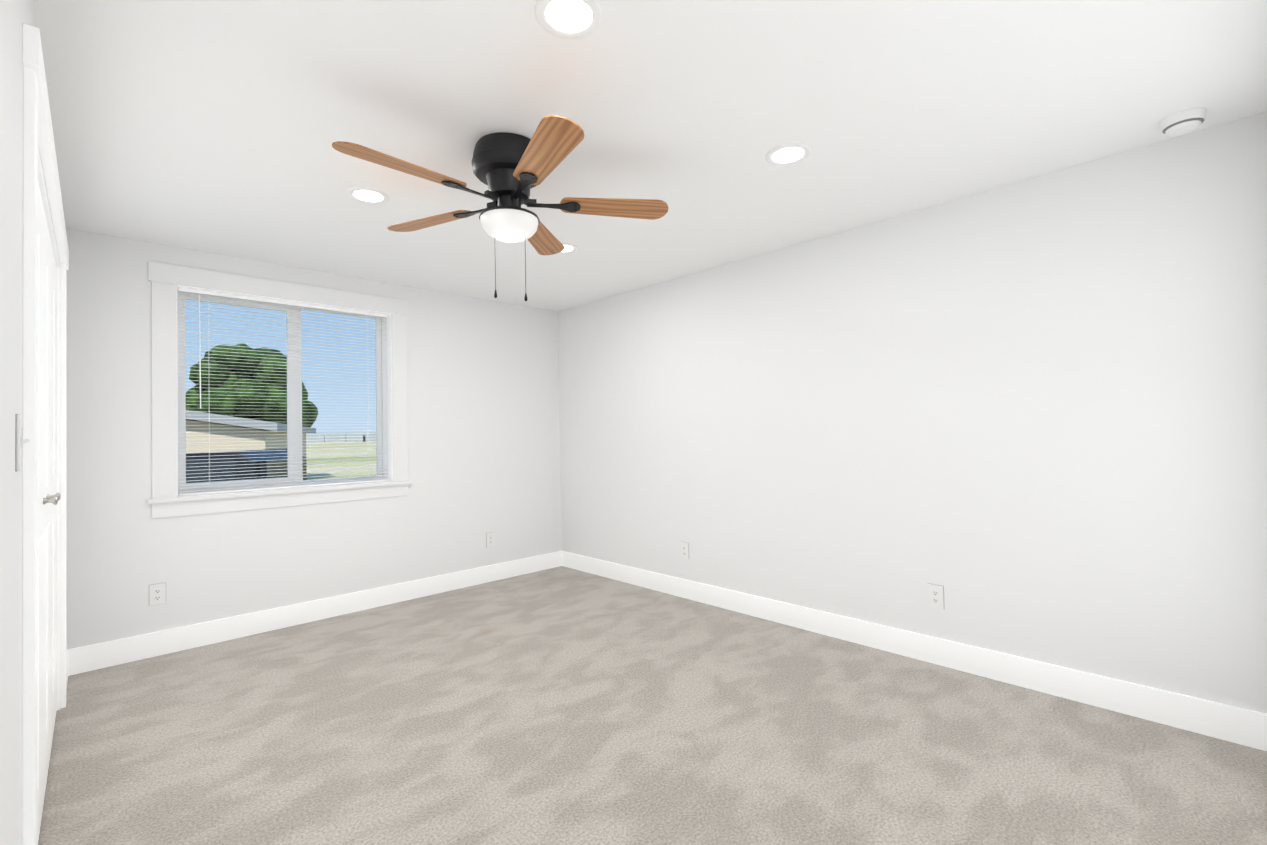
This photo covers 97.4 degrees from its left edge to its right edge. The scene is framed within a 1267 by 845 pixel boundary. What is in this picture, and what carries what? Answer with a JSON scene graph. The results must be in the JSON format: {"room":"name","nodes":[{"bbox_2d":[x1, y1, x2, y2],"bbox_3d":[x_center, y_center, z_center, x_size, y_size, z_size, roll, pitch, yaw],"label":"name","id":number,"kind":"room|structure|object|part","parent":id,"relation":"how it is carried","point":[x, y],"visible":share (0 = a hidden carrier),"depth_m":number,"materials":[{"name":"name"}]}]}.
{"room":"empty bedroom","nodes":[
{"label":"empty bedroom","id":0,"kind":"room"},
{"bbox_2d":[0,0,59,844],"bbox_3d":[-1.078,0.073,0.846,0.140,2.440,5.948,0,-1,-44],"label":"wall","id":1,"kind":"structure","parent":0,"point":[15,15],"depth_m":1.08,"materials":[{"name":"white paint"}]},
{"bbox_2d":[15,414,29,471],"bbox_3d":[-1.284,0.042,1.171,0.018,0.119,0.074,0,-1,-44],"label":"light switch","id":2,"kind":"object","parent":1,"relation":"attached to","point":[19,441],"visible":1,"depth_m":1.14,"materials":[{"name":"white plastic"}]},
{"bbox_2d":[22,23,68,844],"bbox_3d":[-2.129,0.228,1.948,0.166,2.210,2.090,0,-1,-44],"label":"trim","id":3,"kind":"structure","parent":1,"relation":"attached to","point":[37,128],"depth_m":1.28,"materials":[{"name":"white paint"}]},
{"bbox_2d":[37,183,60,844],"bbox_3d":[-2.093,0.284,1.979,0.071,2.073,1.828,0,-1,-44],"label":"closet door","id":4,"kind":"structure","parent":1,"relation":"in","point":[49,496],"depth_m":2.04,"materials":[{"name":"white paint"}]},
{"bbox_3d":[-1.945,0.279,1.803,0.039,2.073,0.454,0,-1,-44],"label":"panel","id":5,"kind":"part","parent":4,"relation":"part of","materials":[{"name":"white paint"}]},
{"bbox_3d":[-2.264,0.290,2.132,0.039,2.073,0.454,0,-1,-44],"label":"panel","id":6,"kind":"part","parent":4,"relation":"part of","materials":[{"name":"white paint"}]},
{"bbox_3d":[-2.012,0.270,1.920,0.036,0.030,0.030,0,-1,-44],"label":"knob","id":7,"kind":"part","parent":4,"relation":"part of","materials":[{"name":"grey metal"}]},
{"bbox_3d":[-2.151,0.276,2.064,0.036,0.030,0.030,0,-1,-44],"label":"knob","id":8,"kind":"part","parent":4,"relation":"part of","materials":[{"name":"grey metal"}]},
{"bbox_3d":[-2.583,0.302,2.461,0.039,2.073,0.454,0,-1,-44],"label":"panel","id":9,"kind":"part","parent":4,"relation":"part of","materials":[{"name":"white paint"}]},
{"bbox_2d":[67,648,74,681],"bbox_3d":[-2.913,1.294,2.849,0.015,0.140,0.380,0,-1,-44],"label":"baseboard","id":10,"kind":"structure","parent":1,"relation":"attached to","point":[70,652],"depth_m":3.01,"materials":[{"name":"white paint"}]},
{"bbox_2d":[66,228,561,648],"bbox_3d":[-1.950,0.152,4.239,3.613,2.440,0.140,0,-1,-44],"label":"wall","id":11,"kind":"structure","parent":0,"point":[483,419],"depth_m":3.80,"materials":[{"name":"white paint"}]},
{"bbox_2d":[149,582,165,605],"bbox_3d":[-2.803,1.012,3.276,0.078,0.124,0.010,0,-1,-44],"label":"electrical outlet","id":12,"kind":"object","parent":11,"relation":"attached to","point":[157,594],"visible":1,"depth_m":3.27,"materials":[{"name":"white plastic"}]},
{"bbox_2d":[147,261,411,518],"bbox_3d":[-2.340,-0.192,3.847,1.548,1.518,0.167,0,-1,-44],"label":"window","id":13,"kind":"structure","parent":11,"relation":"in","point":[167,281],"depth_m":3.70,"materials":[{"name":"white paint"}]},
{"bbox_3d":[-2.389,-0.197,3.880,1.163,1.226,0.020,0,-1,-44],"label":"glass","id":14,"kind":"part","parent":13,"relation":"part of","materials":[{"name":"clear glass"}]},
{"bbox_2d":[178,287,388,495],"bbox_3d":[-2.331,-0.193,3.837,1.254,1.278,0.041,0,-1,-44],"label":"window blind","id":15,"kind":"object","parent":13,"relation":"attached to","point":[258,299],"visible":0.9,"depth_m":3.75,"materials":[{"name":"white plastic"}]},
{"bbox_3d":[-2.352,-0.190,3.859,1.278,1.291,0.135,0,-1,-44],"label":"frame","id":16,"kind":"part","parent":13,"relation":"part of","materials":[{"name":"white plastic"}]},
{"bbox_2d":[75,551,562,673],"bbox_3d":[-1.886,1.299,4.149,3.300,0.140,0.017,0,-1,-44],"label":"baseboard","id":17,"kind":"structure","parent":11,"relation":"attached to","point":[92,657],"depth_m":3.72,"materials":[{"name":"white paint"}]},
{"bbox_2d":[486,532,493,547],"bbox_3d":[-1.234,1.011,4.798,0.078,0.124,0.010,0,-1,-44],"label":"electrical outlet","id":18,"kind":"object","parent":11,"relation":"attached to","point":[490,539],"visible":1,"depth_m":4.79,"materials":[{"name":"white plastic"}]},
{"bbox_2d":[33,0,1266,311],"bbox_3d":[-0.188,-1.205,1.853,4.403,0.120,6.088,0,-1,-44],"label":"ceiling","id":19,"kind":"structure","parent":0,"point":[215,126],"depth_m":2.05,"materials":[{"name":"white paint"}]},
{"bbox_2d":[346,187,388,203],"bbox_3d":[-1.294,-1.106,2.715,0.190,0.006,0.190,0,-1,-44],"label":"recessed light","id":20,"kind":"object","parent":19,"relation":"in","point":[368,195],"visible":1,"depth_m":2.71,"materials":[{"name":"white plastic"}]},
{"bbox_2d":[332,115,668,300],"bbox_3d":[-0.542,-0.813,2.253,1.242,0.634,1.285,0,-1,-44],"label":"fan","id":21,"kind":"object","parent":19,"relation":"hanging from","point":[510,170],"visible":1,"depth_m":2.20,"materials":[{"name":"brown wood"}]},
{"bbox_3d":[-0.816,-0.909,1.979,0.142,0.006,0.467,13,9,43],"label":"blade","id":22,"kind":"part","parent":21,"relation":"part of","materials":[{"name":"brown wood"}]},
{"bbox_3d":[-0.906,-0.898,2.486,0.467,0.006,0.142,-2,10,26],"label":"blade","id":23,"kind":"part","parent":21,"relation":"part of","materials":[{"name":"brown wood"}]},
{"bbox_3d":[-0.510,-0.795,2.293,0.234,0.088,0.234,0,-1,-44],"label":"lamp shade","id":24,"kind":"part","parent":21,"relation":"part of","materials":[{"name":"white glass"}]},
{"bbox_3d":[-0.452,-0.902,2.729,0.142,0.006,0.467,-12,-3,8],"label":"blade","id":25,"kind":"part","parent":21,"relation":"part of","materials":[{"name":"brown wood"}]},
{"bbox_3d":[-0.305,-0.920,1.908,0.142,0.006,0.467,12,-7,-27],"label":"blade","id":26,"kind":"part","parent":21,"relation":"part of","materials":[{"name":"brown wood"}]},
{"bbox_3d":[-0.080,-0.915,2.372,0.467,0.006,0.142,-1,-12,-10],"label":"blade","id":27,"kind":"part","parent":21,"relation":"part of","materials":[{"name":"brown wood"}]},
{"bbox_2d":[559,243,577,252],"bbox_3d":[-0.449,-1.106,3.535,0.190,0.006,0.190,0,-1,-44],"label":"recessed light","id":28,"kind":"object","parent":19,"relation":"in","point":[570,248],"visible":0.56,"depth_m":3.54,"materials":[{"name":"white plastic"}]},
{"bbox_2d":[535,0,602,38],"bbox_3d":[-0.182,-1.147,1.568,0.190,0.006,0.190,0,-1,-44],"label":"recessed light","id":29,"kind":"object","parent":19,"relation":"in","point":[571,19],"visible":1,"depth_m":1.57,"materials":[{"name":"white plastic"}]},
{"bbox_2d":[765,143,810,165],"bbox_3d":[0.664,-1.148,2.388,0.190,0.006,0.190,0,-1,-44],"label":"recessed light","id":30,"kind":"object","parent":19,"relation":"in","point":[787,154],"visible":1,"depth_m":2.38,"materials":[{"name":"white plastic"}]},
{"bbox_2d":[1159,107,1206,135],"bbox_3d":[2.128,-1.156,2.155,0.132,0.052,0.132,0,-1,-44],"label":"smoke detector","id":31,"kind":"object","parent":19,"relation":"attached to","point":[1183,122],"visible":0.98,"depth_m":2.12,"materials":[{"name":"white plastic"}]},
{"bbox_2d":[38,566,1266,844],"bbox_3d":[-0.140,1.354,1.806,4.403,0.120,6.088,0,-1,-44],"label":"floor","id":32,"kind":"structure","parent":0,"point":[560,706],"depth_m":2.24,"materials":[{"name":"carpet"}]},
{"bbox_2d":[558,112,1266,713],"bbox_3d":[1.415,0.072,3.264,0.140,2.440,5.948,0,-1,-44],"label":"wall","id":33,"kind":"structure","parent":0,"point":[1026,418],"depth_m":2.79,"materials":[{"name":"white paint"}]},
{"bbox_2d":[681,542,688,558],"bbox_3d":[0.388,0.970,4.215,0.010,0.124,0.078,0,-1,-44],"label":"electrical outlet","id":34,"kind":"object","parent":33,"relation":"attached to","point":[684,550],"visible":1,"depth_m":4.21,"materials":[{"name":"white plastic"}]},
{"bbox_2d":[563,551,1266,750],"bbox_3d":[0.899,1.239,3.683,0.017,0.140,4.568,0,-1,-44],"label":"baseboard","id":35,"kind":"structure","parent":33,"relation":"attached to","point":[1236,725],"depth_m":2.78,"materials":[{"name":"white paint"}]},
{"bbox_2d":[928,583,943,608],"bbox_3d":[1.607,0.925,2.958,0.010,0.124,0.078,0,-1,-44],"label":"electrical outlet","id":36,"kind":"object","parent":33,"relation":"attached to","point":[935,596],"visible":1,"depth_m":2.95,"materials":[{"name":"white plastic"}]},
{"label":"outside","id":37,"kind":"structure","parent":0,"visible":0},
{"bbox_2d":[306,432,375,442],"bbox_3d":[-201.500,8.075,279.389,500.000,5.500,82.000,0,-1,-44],"label":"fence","id":38,"kind":"structure","parent":37,"point":[326,437],"depth_m":286.06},
{"bbox_2d":[306,440,376,479],"bbox_3d":[-104.897,7.315,179.796,400.000,0.200,395.442,0,-1,-44],"label":"ground","id":39,"kind":"structure","parent":37,"point":[324,451],"depth_m":51.57,"materials":[{"name":"green plant"}]},
{"bbox_2d":[186,449,306,482],"bbox_3d":[-8.453,1.409,9.522,4.899,1.800,1.960,-1,-1,-7],"label":"suv","id":40,"kind":"object","parent":39,"relation":"on","point":[272,458],"depth_m":8.90,"materials":[{"name":"grey paint"}]},
{"bbox_2d":[186,410,315,456],"bbox_3d":[-13.587,1.049,16.355,6.600,2.960,8.600,-1,-1,-24],"label":"shed","id":41,"kind":"object","parent":39,"relation":"on","point":[260,437],"depth_m":13.62,"materials":[{"name":"beige"}]},
{"bbox_2d":[186,344,317,426],"bbox_3d":[-16.936,-0.349,24.702,4.952,6.186,4.455,0,-1,-44],"label":"tree","id":42,"kind":"object","parent":39,"relation":"on","point":[275,386],"depth_m":23.38,"materials":[{"name":"green plant"}]}
]}

